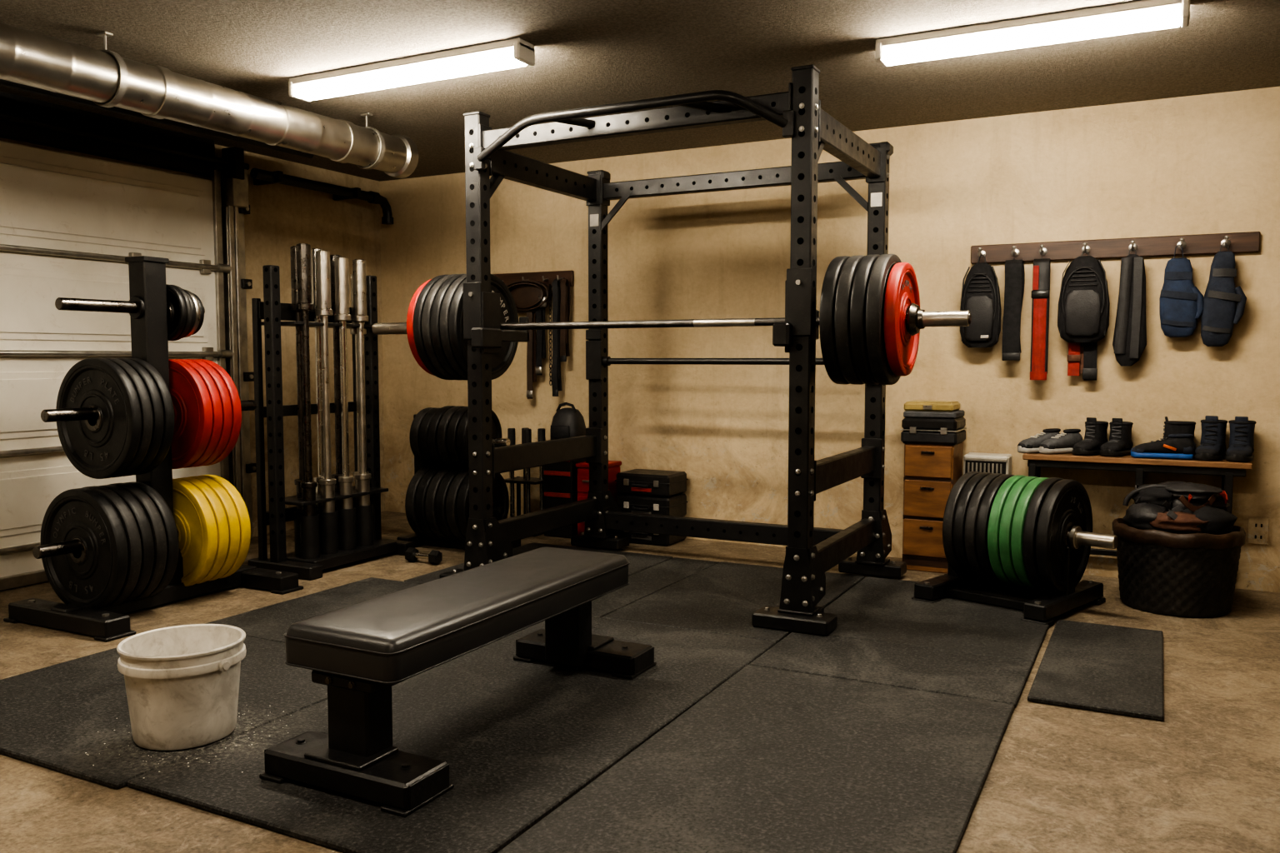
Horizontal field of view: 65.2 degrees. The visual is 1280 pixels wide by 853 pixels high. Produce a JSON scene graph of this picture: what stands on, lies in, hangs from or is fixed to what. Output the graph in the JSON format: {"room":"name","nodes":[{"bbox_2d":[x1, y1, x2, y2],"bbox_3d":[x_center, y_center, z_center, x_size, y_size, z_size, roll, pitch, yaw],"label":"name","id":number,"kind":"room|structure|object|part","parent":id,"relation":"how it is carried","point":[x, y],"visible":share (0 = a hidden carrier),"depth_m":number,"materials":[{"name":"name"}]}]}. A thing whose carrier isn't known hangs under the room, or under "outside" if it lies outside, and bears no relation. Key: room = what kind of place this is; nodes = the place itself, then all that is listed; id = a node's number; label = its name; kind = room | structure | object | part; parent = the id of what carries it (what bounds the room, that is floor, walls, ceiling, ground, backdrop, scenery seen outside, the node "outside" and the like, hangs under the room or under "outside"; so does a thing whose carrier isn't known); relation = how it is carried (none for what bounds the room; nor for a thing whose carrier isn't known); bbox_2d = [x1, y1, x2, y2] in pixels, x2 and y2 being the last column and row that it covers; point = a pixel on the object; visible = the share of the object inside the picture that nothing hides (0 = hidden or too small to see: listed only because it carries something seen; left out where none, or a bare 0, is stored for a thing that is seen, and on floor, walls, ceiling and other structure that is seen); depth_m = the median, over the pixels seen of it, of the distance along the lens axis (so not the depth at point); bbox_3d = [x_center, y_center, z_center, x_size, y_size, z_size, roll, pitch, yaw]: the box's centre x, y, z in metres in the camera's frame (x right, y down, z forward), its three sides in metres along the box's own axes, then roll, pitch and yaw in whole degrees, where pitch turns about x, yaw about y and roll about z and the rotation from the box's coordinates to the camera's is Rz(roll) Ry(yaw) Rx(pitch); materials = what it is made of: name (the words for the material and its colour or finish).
{"room":"gym","nodes":[
{"label":"gym","id":0,"kind":"room"},
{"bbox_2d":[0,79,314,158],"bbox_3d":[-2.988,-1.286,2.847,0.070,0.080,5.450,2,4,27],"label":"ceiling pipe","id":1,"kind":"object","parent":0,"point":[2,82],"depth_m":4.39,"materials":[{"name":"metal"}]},
{"bbox_2d":[0,137,384,537],"bbox_3d":[-3.231,-0.310,3.577,0.100,2.130,6.600,2,4,27],"label":"wall","id":2,"kind":"structure","parent":0,"point":[281,217],"depth_m":5.82,"materials":[{"name":"paint"}]},
{"bbox_2d":[0,91,214,176],"bbox_3d":[-3.436,-1.243,2.931,0.070,0.180,5.180,2,4,27],"label":"trim","id":3,"kind":"structure","parent":2,"relation":"attached to","point":[12,103],"depth_m":4.65,"materials":[{"name":"black metal"}]},
{"bbox_2d":[0,140,220,577],"bbox_3d":[-3.291,-0.194,3.266,0.056,1.912,4.580,2,4,27],"label":"panels","id":4,"kind":"object","parent":2,"relation":"attached to","point":[50,199],"visible":0.42,"depth_m":4.51,"materials":[{"name":"paint"}]},
{"bbox_2d":[0,244,234,590],"bbox_3d":[-3.243,0.019,3.301,0.062,1.502,4.660,2,4,27],"label":"struts","id":5,"kind":"object","parent":4,"relation":"attached to","point":[7,582],"visible":0.36,"depth_m":4.47,"materials":[{"name":"paint"}]},
{"bbox_2d":[0,110,256,539],"bbox_3d":[-3.233,-0.280,3.286,0.155,2.090,4.880,2,4,27],"label":"track","id":6,"kind":"object","parent":2,"relation":"attached to","point":[230,182],"visible":0.75,"depth_m":5.30,"materials":[{"name":"black metal"}]},
{"bbox_2d":[250,168,393,224],"bbox_3d":[-1.856,-1.332,5.838,0.200,0.181,1.075,2,4,27],"label":"pipe","id":7,"kind":"object","parent":2,"relation":"attached to","point":[260,177],"visible":1,"depth_m":5.78,"materials":[{"name":"black metal"}]},
{"bbox_2d":[0,0,1279,181],"bbox_3d":[-0.048,-1.310,1.855,7.270,0.100,6.800,2,4,27],"label":"ceiling","id":8,"kind":"structure","parent":0,"point":[588,52],"depth_m":3.71,"materials":[{"name":"grey paint"}]},
{"bbox_2d":[0,21,418,178],"bbox_3d":[-2.399,-1.173,2.468,0.204,0.257,5.406,2,4,27],"label":"air duct","id":9,"kind":"object","parent":8,"relation":"hanging from","point":[106,78],"visible":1,"depth_m":3.70,"materials":[{"name":"silver metal"}]},
{"bbox_2d":[288,37,534,101],"bbox_3d":[-0.900,-1.356,3.830,1.120,0.077,0.110,2,4,27],"label":"fluorescent light","id":10,"kind":"object","parent":8,"relation":"attached to","point":[514,52],"visible":1,"depth_m":3.77,"materials":[{"name":"white plastic"}]},
{"bbox_2d":[875,0,1189,67],"bbox_3d":[1.294,-1.324,3.369,0.980,0.077,0.110,2,4,27],"label":"fluorescent light","id":11,"kind":"object","parent":8,"relation":"attached to","point":[1142,15],"visible":1,"depth_m":3.32,"materials":[{"name":"white plastic"}]},
{"bbox_2d":[0,511,1279,852],"bbox_3d":[-0.048,0.915,2.007,7.270,0.100,6.800,2,4,27],"label":"floor","id":12,"kind":"structure","parent":0,"point":[1204,777],"depth_m":2.48,"materials":[{"name":"concrete"}]},
{"bbox_2d":[3,255,303,642],"bbox_3d":[-1.936,0.025,4.033,0.610,1.400,1.000,2,4,27],"label":"tree","id":13,"kind":"object","parent":12,"relation":"on","point":[110,552],"visible":1,"depth_m":3.86,"materials":[{"name":"black rubber"}]},
{"bbox_2d":[0,636,327,789],"bbox_3d":[-1.429,0.789,2.998,1.013,0.016,1.013,2,4,27],"label":"rubber floor mat","id":14,"kind":"object","parent":12,"relation":"on","point":[52,716],"visible":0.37,"depth_m":2.81,"materials":[{"name":"black rubber"}]},
{"bbox_2d":[116,624,246,750],"bbox_3d":[-1.190,0.680,2.612,0.324,0.253,0.306,2,4,27],"label":"bucket","id":15,"kind":"object","parent":14,"relation":"on","point":[182,682],"visible":1,"depth_m":2.51,"materials":[{"name":"plastic"}]},
{"bbox_2d":[85,705,291,778],"bbox_3d":[-1.175,0.805,2.623,0.498,0.002,0.560,-1,4,-9],"label":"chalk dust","id":16,"kind":"object","parent":14,"relation":"on","point":[269,706],"visible":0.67,"depth_m":2.52,"materials":[{"name":"white"}]},
{"bbox_2d":[205,577,420,643],"bbox_3d":[-0.978,0.731,3.866,1.013,0.014,0.933,2,4,27],"label":"rubber floor mat","id":17,"kind":"object","parent":12,"relation":"on","point":[271,622],"visible":0.24,"depth_m":3.96,"materials":[{"name":"black rubber"}]},
{"bbox_2d":[248,243,414,580],"bbox_3d":[-1.495,-0.093,4.857,0.400,1.523,0.720,2,4,27],"label":"holder","id":18,"kind":"object","parent":12,"relation":"on","point":[337,522],"visible":1,"depth_m":4.74,"materials":[{"name":"black metal"}]},
{"bbox_2d":[405,547,442,564],"bbox_3d":[-1.057,0.633,4.882,0.190,0.070,0.061,2,4,27],"label":"dumbbell","id":19,"kind":"object","parent":12,"relation":"on","point":[435,557],"visible":1,"depth_m":4.87,"materials":[{"name":"black metal"}]},
{"bbox_2d":[127,616,776,852],"bbox_3d":[-0.361,0.795,2.906,0.953,0.016,1.793,2,4,28],"label":"rubber floor mat","id":20,"kind":"object","parent":12,"relation":"on","point":[518,740],"visible":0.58,"depth_m":2.57,"materials":[{"name":"black rubber"}]},
{"bbox_2d":[259,547,656,817],"bbox_3d":[-0.420,0.608,2.766,0.440,0.376,1.210,2,4,27],"label":"weight bench","id":21,"kind":"object","parent":20,"relation":"on","point":[361,651],"visible":1,"depth_m":2.34,"materials":[{"name":"black leather"}]},
{"bbox_2d":[396,405,520,549],"bbox_3d":[-0.939,0.267,5.259,0.600,0.750,0.392,2,4,27],"label":"plate rack","id":22,"kind":"object","parent":12,"relation":"on","point":[437,502],"visible":0.72,"depth_m":5.15,"materials":[{"name":"black rubber"}]},
{"bbox_2d":[504,427,545,536],"bbox_3d":[-0.650,0.310,5.733,0.240,0.600,0.200,2,4,27],"label":"stand","id":23,"kind":"object","parent":12,"relation":"on","point":[526,480],"visible":0.42,"depth_m":5.71,"materials":[{"name":"black metal"}]},
{"bbox_3d":[-0.650,0.455,5.743,0.240,0.310,0.200,2,4,27],"label":"frame","id":24,"kind":"part","parent":23,"relation":"part of","materials":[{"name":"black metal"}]},
{"bbox_2d":[404,542,673,584],"bbox_3d":[-0.442,0.673,4.701,0.833,0.016,1.033,2,4,27],"label":"rubber floor mat","id":25,"kind":"object","parent":12,"relation":"on","point":[638,562],"visible":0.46,"depth_m":4.90,"materials":[{"name":"black rubber"}]},
{"bbox_2d":[439,64,906,636],"bbox_3d":[0.179,-0.323,4.391,1.740,2.011,1.358,2,4,27],"label":"power rack","id":26,"kind":"object","parent":25,"relation":"on","point":[811,552],"visible":0.95,"depth_m":4.27,"materials":[{"name":"black metal"}]},
{"bbox_2d":[371,254,971,384],"bbox_3d":[-0.051,-0.424,4.152,2.738,0.480,0.480,2,4,27],"label":"barbell","id":27,"kind":"object","parent":26,"relation":"on","point":[871,318],"visible":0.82,"depth_m":3.61,"materials":[{"name":"metal"}]},
{"bbox_2d":[543,458,585,538],"bbox_3d":[-0.405,0.354,5.676,0.205,0.520,0.260,2,4,27],"label":"toolbox","id":28,"kind":"object","parent":12,"relation":"on","point":[560,480],"visible":0.34,"depth_m":5.56,"materials":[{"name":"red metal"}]},
{"bbox_2d":[550,402,585,439],"bbox_3d":[-0.408,-0.022,5.647,0.190,0.232,0.179,2,4,27],"label":"kettlebell","id":29,"kind":"object","parent":28,"relation":"on","point":[567,422],"visible":0.71,"depth_m":5.59,"materials":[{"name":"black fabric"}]},
{"bbox_2d":[575,460,621,534],"bbox_3d":[-0.231,0.394,5.560,0.170,0.456,0.241,2,4,27],"label":"toolbox","id":30,"kind":"object","parent":12,"relation":"on","point":[582,471],"visible":0.27,"depth_m":5.49,"materials":[{"name":"paint"}]},
{"bbox_2d":[616,530,686,546],"bbox_3d":[0.058,0.564,5.465,0.325,0.126,0.268,2,4,27],"label":"tool case","id":31,"kind":"object","parent":12,"relation":"on","point":[634,537],"visible":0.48,"depth_m":5.36,"materials":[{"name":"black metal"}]},
{"bbox_2d":[616,493,687,516],"bbox_3d":[0.058,0.433,5.456,0.325,0.126,0.268,2,4,27],"label":"tool case","id":32,"kind":"object","parent":31,"relation":"on","point":[676,505],"visible":0.81,"depth_m":5.36,"materials":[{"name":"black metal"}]},
{"bbox_2d":[615,469,688,497],"bbox_3d":[0.058,0.307,5.448,0.325,0.116,0.268,2,4,27],"label":"tool case","id":33,"kind":"object","parent":32,"relation":"on","point":[661,483],"visible":1,"depth_m":5.36,"materials":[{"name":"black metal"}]},
{"bbox_2d":[591,557,719,617],"bbox_3d":[0.009,0.695,4.389,0.243,0.014,1.173,2,4,27],"label":"rubber floor mat","id":34,"kind":"object","parent":12,"relation":"on","point":[646,582],"visible":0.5,"depth_m":4.42,"materials":[{"name":"black rubber"}]},
{"bbox_2d":[602,561,864,643],"bbox_3d":[0.436,0.709,4.169,0.703,0.016,1.173,2,4,27],"label":"rubber floor mat","id":35,"kind":"object","parent":12,"relation":"on","point":[722,597],"visible":0.7,"depth_m":4.07,"materials":[{"name":"black rubber"}]},
{"bbox_2d":[498,665,1014,852],"bbox_3d":[0.362,0.832,2.369,0.813,0.015,1.503,2,4,27],"label":"rubber floor mat","id":36,"kind":"object","parent":12,"relation":"on","point":[769,761],"visible":1,"depth_m":2.35,"materials":[{"name":"black rubber"}]},
{"bbox_2d":[749,632,1033,708],"bbox_3d":[0.813,0.773,3.237,0.813,0.016,0.443,2,4,27],"label":"rubber floor mat","id":37,"kind":"object","parent":12,"relation":"on","point":[952,673],"visible":0.9,"depth_m":3.20,"materials":[{"name":"black rubber"}]},
{"bbox_2d":[900,400,966,574],"bbox_3d":[1.394,0.278,4.763,0.258,0.796,0.273,2,4,27],"label":"storage cabinet","id":38,"kind":"object","parent":12,"relation":"on","point":[933,433],"visible":0.88,"depth_m":4.66,"materials":[{"name":"brown wood"}]},
{"bbox_2d":[824,576,1051,664],"bbox_3d":[1.152,0.729,3.888,0.813,0.015,1.013,2,4,27],"label":"rubber floor mat","id":39,"kind":"object","parent":12,"relation":"on","point":[875,609],"visible":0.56,"depth_m":3.74,"materials":[{"name":"black rubber"}]},
{"bbox_2d":[963,452,1012,474],"bbox_3d":[1.632,0.405,4.708,0.200,0.550,0.147,2,4,27],"label":"space heater","id":40,"kind":"object","parent":12,"relation":"on","point":[972,462],"visible":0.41,"depth_m":4.64,"materials":[{"name":"white plastic"}]},
{"bbox_2d":[911,471,1118,627],"bbox_3d":[1.556,0.461,4.031,0.570,0.529,0.695,-4,5,-44],"label":"plate rack","id":41,"kind":"object","parent":12,"relation":"on","point":[1024,535],"visible":1,"depth_m":3.92,"materials":[{"name":"black rubber"}]},
{"bbox_3d":[1.509,0.587,4.087,0.570,0.269,0.560,-4,5,-44],"label":"frame","id":42,"kind":"part","parent":41,"relation":"part of","materials":[{"name":"black metal"}]},
{"bbox_2d":[1027,620,1164,721],"bbox_3d":[1.509,0.771,3.265,0.353,0.016,0.973,2,4,27],"label":"rubber floor mat","id":43,"kind":"object","parent":12,"relation":"on","point":[1116,670],"visible":1,"depth_m":3.14,"materials":[{"name":"black rubber"}]},
{"bbox_2d":[1022,452,1252,556],"bbox_3d":[2.159,0.415,4.399,0.880,0.572,0.245,2,4,27],"label":"bench","id":44,"kind":"object","parent":12,"relation":"on","point":[1227,470],"visible":0.58,"depth_m":4.27,"materials":[{"name":"brown wood"}]},
{"bbox_2d":[1017,428,1060,453],"bbox_3d":[1.814,0.065,4.538,0.212,0.108,0.088,-1,4,-15],"label":"sneaker","id":45,"kind":"object","parent":44,"relation":"on","point":[1031,445],"visible":0.73,"depth_m":4.51,"materials":[{"name":"grey fabric"}]},
{"bbox_2d":[1039,429,1082,454],"bbox_3d":[1.896,0.067,4.507,0.212,0.108,0.088,-1,4,-19],"label":"sneaker","id":46,"kind":"object","parent":44,"relation":"on","point":[1064,442],"visible":0.88,"depth_m":4.48,"materials":[{"name":"grey fabric"}]},
{"bbox_2d":[1071,417,1108,455],"bbox_3d":[2.007,0.042,4.454,0.213,0.165,0.095,-3,5,-39],"label":"shoe","id":47,"kind":"object","parent":44,"relation":"on","point":[1096,432],"visible":0.91,"depth_m":4.43,"materials":[{"name":"black leather"}]},
{"bbox_2d":[1099,418,1133,457],"bbox_3d":[2.102,0.045,4.411,0.213,0.165,0.095,-4,5,-44],"label":"shoe","id":48,"kind":"object","parent":44,"relation":"on","point":[1120,443],"visible":0.98,"depth_m":4.39,"materials":[{"name":"black leather"}]},
{"bbox_2d":[1130,434,1194,459],"bbox_3d":[2.228,0.083,4.267,0.237,0.108,0.080,2,4,23],"label":"shoe","id":49,"kind":"object","parent":44,"relation":"on","point":[1177,446],"visible":1,"depth_m":4.24,"materials":[{"name":"black fabric"}]},
{"bbox_2d":[1135,416,1195,454],"bbox_3d":[2.285,0.044,4.354,0.237,0.175,0.086,2,4,25],"label":"shoe","id":50,"kind":"object","parent":44,"relation":"on","point":[1171,427],"visible":0.38,"depth_m":4.30,"materials":[{"name":"black leather"}]},
{"bbox_2d":[1193,415,1227,461],"bbox_3d":[2.418,0.047,4.236,0.105,0.185,0.203,3,5,41],"label":"boot","id":51,"kind":"object","parent":44,"relation":"on","point":[1212,447],"visible":1,"depth_m":4.22,"materials":[{"name":"black leather"}]},
{"bbox_2d":[1224,416,1256,462],"bbox_3d":[2.514,0.051,4.186,0.105,0.185,0.203,3,5,35],"label":"boot","id":52,"kind":"object","parent":44,"relation":"on","point":[1241,448],"visible":1,"depth_m":4.17,"materials":[{"name":"black leather"}]},
{"bbox_2d":[1112,481,1245,618],"bbox_3d":[2.160,0.472,4.026,0.475,0.505,0.472,2,4,27],"label":"woven basket","id":53,"kind":"object","parent":12,"relation":"on","point":[1178,549],"visible":1,"depth_m":3.88,"materials":[{"name":"black wicker"}]},
{"bbox_2d":[379,86,1279,592],"bbox_3d":[1.494,-0.400,4.898,7.270,2.130,0.100,2,4,27],"label":"wall","id":54,"kind":"structure","parent":0,"point":[1204,163],"depth_m":4.91,"materials":[{"name":"beige paint"}]},
{"bbox_2d":[492,270,574,287],"bbox_3d":[-0.667,-0.863,5.881,0.600,0.090,0.089,2,4,27],"label":"hook rail","id":55,"kind":"object","parent":54,"relation":"attached to","point":[547,277],"visible":0.71,"depth_m":5.86,"materials":[{"name":"brown wood"}]},
{"bbox_2d":[506,280,552,399],"bbox_3d":[-0.666,-0.508,5.866,0.328,0.694,0.084,2,4,27],"label":"belt","id":56,"kind":"object","parent":55,"relation":"hanging from","point":[532,301],"visible":0.78,"depth_m":5.85,"materials":[{"name":"leather"}]},
{"bbox_2d":[548,284,552,385],"bbox_3d":[-0.519,-0.530,5.799,0.017,0.587,0.017,-1,4,-18],"label":"chain","id":57,"kind":"object","parent":55,"relation":"hanging from","point":[550,369],"visible":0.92,"depth_m":5.80,"materials":[{"name":"red metal"}]},
{"bbox_2d":[551,277,561,396],"bbox_3d":[-0.481,-0.516,5.776,0.052,0.684,0.050,2,4,27],"label":"strap","id":58,"kind":"object","parent":55,"relation":"hanging from","point":[556,367],"visible":0.94,"depth_m":5.76,"materials":[{"name":"black fabric"}]},
{"bbox_2d":[560,277,570,361],"bbox_3d":[-0.432,-0.614,5.744,0.052,0.484,0.050,2,4,27],"label":"strap","id":59,"kind":"object","parent":55,"relation":"hanging from","point":[565,304],"visible":0.93,"depth_m":5.73,"materials":[{"name":"brown leather"}]},
{"bbox_2d":[970,231,1259,264],"bbox_3d":[2.079,-0.796,4.455,1.170,0.085,0.096,2,4,27],"label":"hook rail","id":60,"kind":"object","parent":54,"relation":"attached to","point":[1249,242],"visible":0.98,"depth_m":4.45,"materials":[{"name":"brown wood"}]},
{"bbox_2d":[960,254,1001,347],"bbox_3d":[1.593,-0.588,4.679,0.184,0.436,0.094,2,4,27],"label":"pad","id":61,"kind":"object","parent":60,"relation":"hanging from","point":[980,291],"visible":0.94,"depth_m":4.64,"materials":[{"name":"black fabric"}]},
{"bbox_2d":[1001,258,1024,360],"bbox_3d":[1.726,-0.543,4.629,0.092,0.474,0.051,2,4,27],"label":"belt","id":62,"kind":"object","parent":60,"relation":"hanging from","point":[1014,269],"visible":1,"depth_m":4.61,"materials":[{"name":"black fabric"}]},
{"bbox_2d":[1030,256,1050,379],"bbox_3d":[1.830,-0.494,4.572,0.077,0.563,0.058,2,4,27],"label":"strap","id":63,"kind":"object","parent":60,"relation":"hanging from","point":[1040,295],"visible":1,"depth_m":4.55,"materials":[{"name":"red fabric"}]},
{"bbox_2d":[1057,250,1109,380],"bbox_3d":[1.986,-0.499,4.482,0.212,0.587,0.107,2,4,27],"label":"pad","id":64,"kind":"object","parent":60,"relation":"hanging from","point":[1083,302],"visible":1,"depth_m":4.45,"materials":[{"name":"black fabric"}]},
{"bbox_2d":[1112,248,1146,366],"bbox_3d":[2.160,-0.527,4.403,0.136,0.521,0.056,2,4,27],"label":"belt","id":65,"kind":"object","parent":60,"relation":"hanging from","point":[1129,342],"visible":1,"depth_m":4.38,"materials":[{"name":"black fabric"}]},
{"bbox_2d":[1159,244,1203,337],"bbox_3d":[2.336,-0.586,4.307,0.172,0.401,0.074,2,4,27],"label":"glove","id":66,"kind":"object","parent":60,"relation":"hanging from","point":[1181,303],"visible":1,"depth_m":4.29,"materials":[{"name":"blue fabric"}]},
{"bbox_2d":[1200,241,1246,346],"bbox_3d":[2.475,-0.561,4.236,0.165,0.441,0.074,2,4,27],"label":"glove","id":67,"kind":"object","parent":60,"relation":"hanging from","point":[1221,312],"visible":1,"depth_m":4.22,"materials":[{"name":"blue fabric"}]},
{"bbox_2d":[1247,517,1269,544],"bbox_3d":[2.653,0.449,4.289,0.075,0.115,0.014,2,4,27],"label":"wall outlet","id":68,"kind":"object","parent":54,"relation":"attached to","point":[1258,527],"visible":1,"depth_m":4.29,"materials":[{"name":"beige plastic"}]}
]}

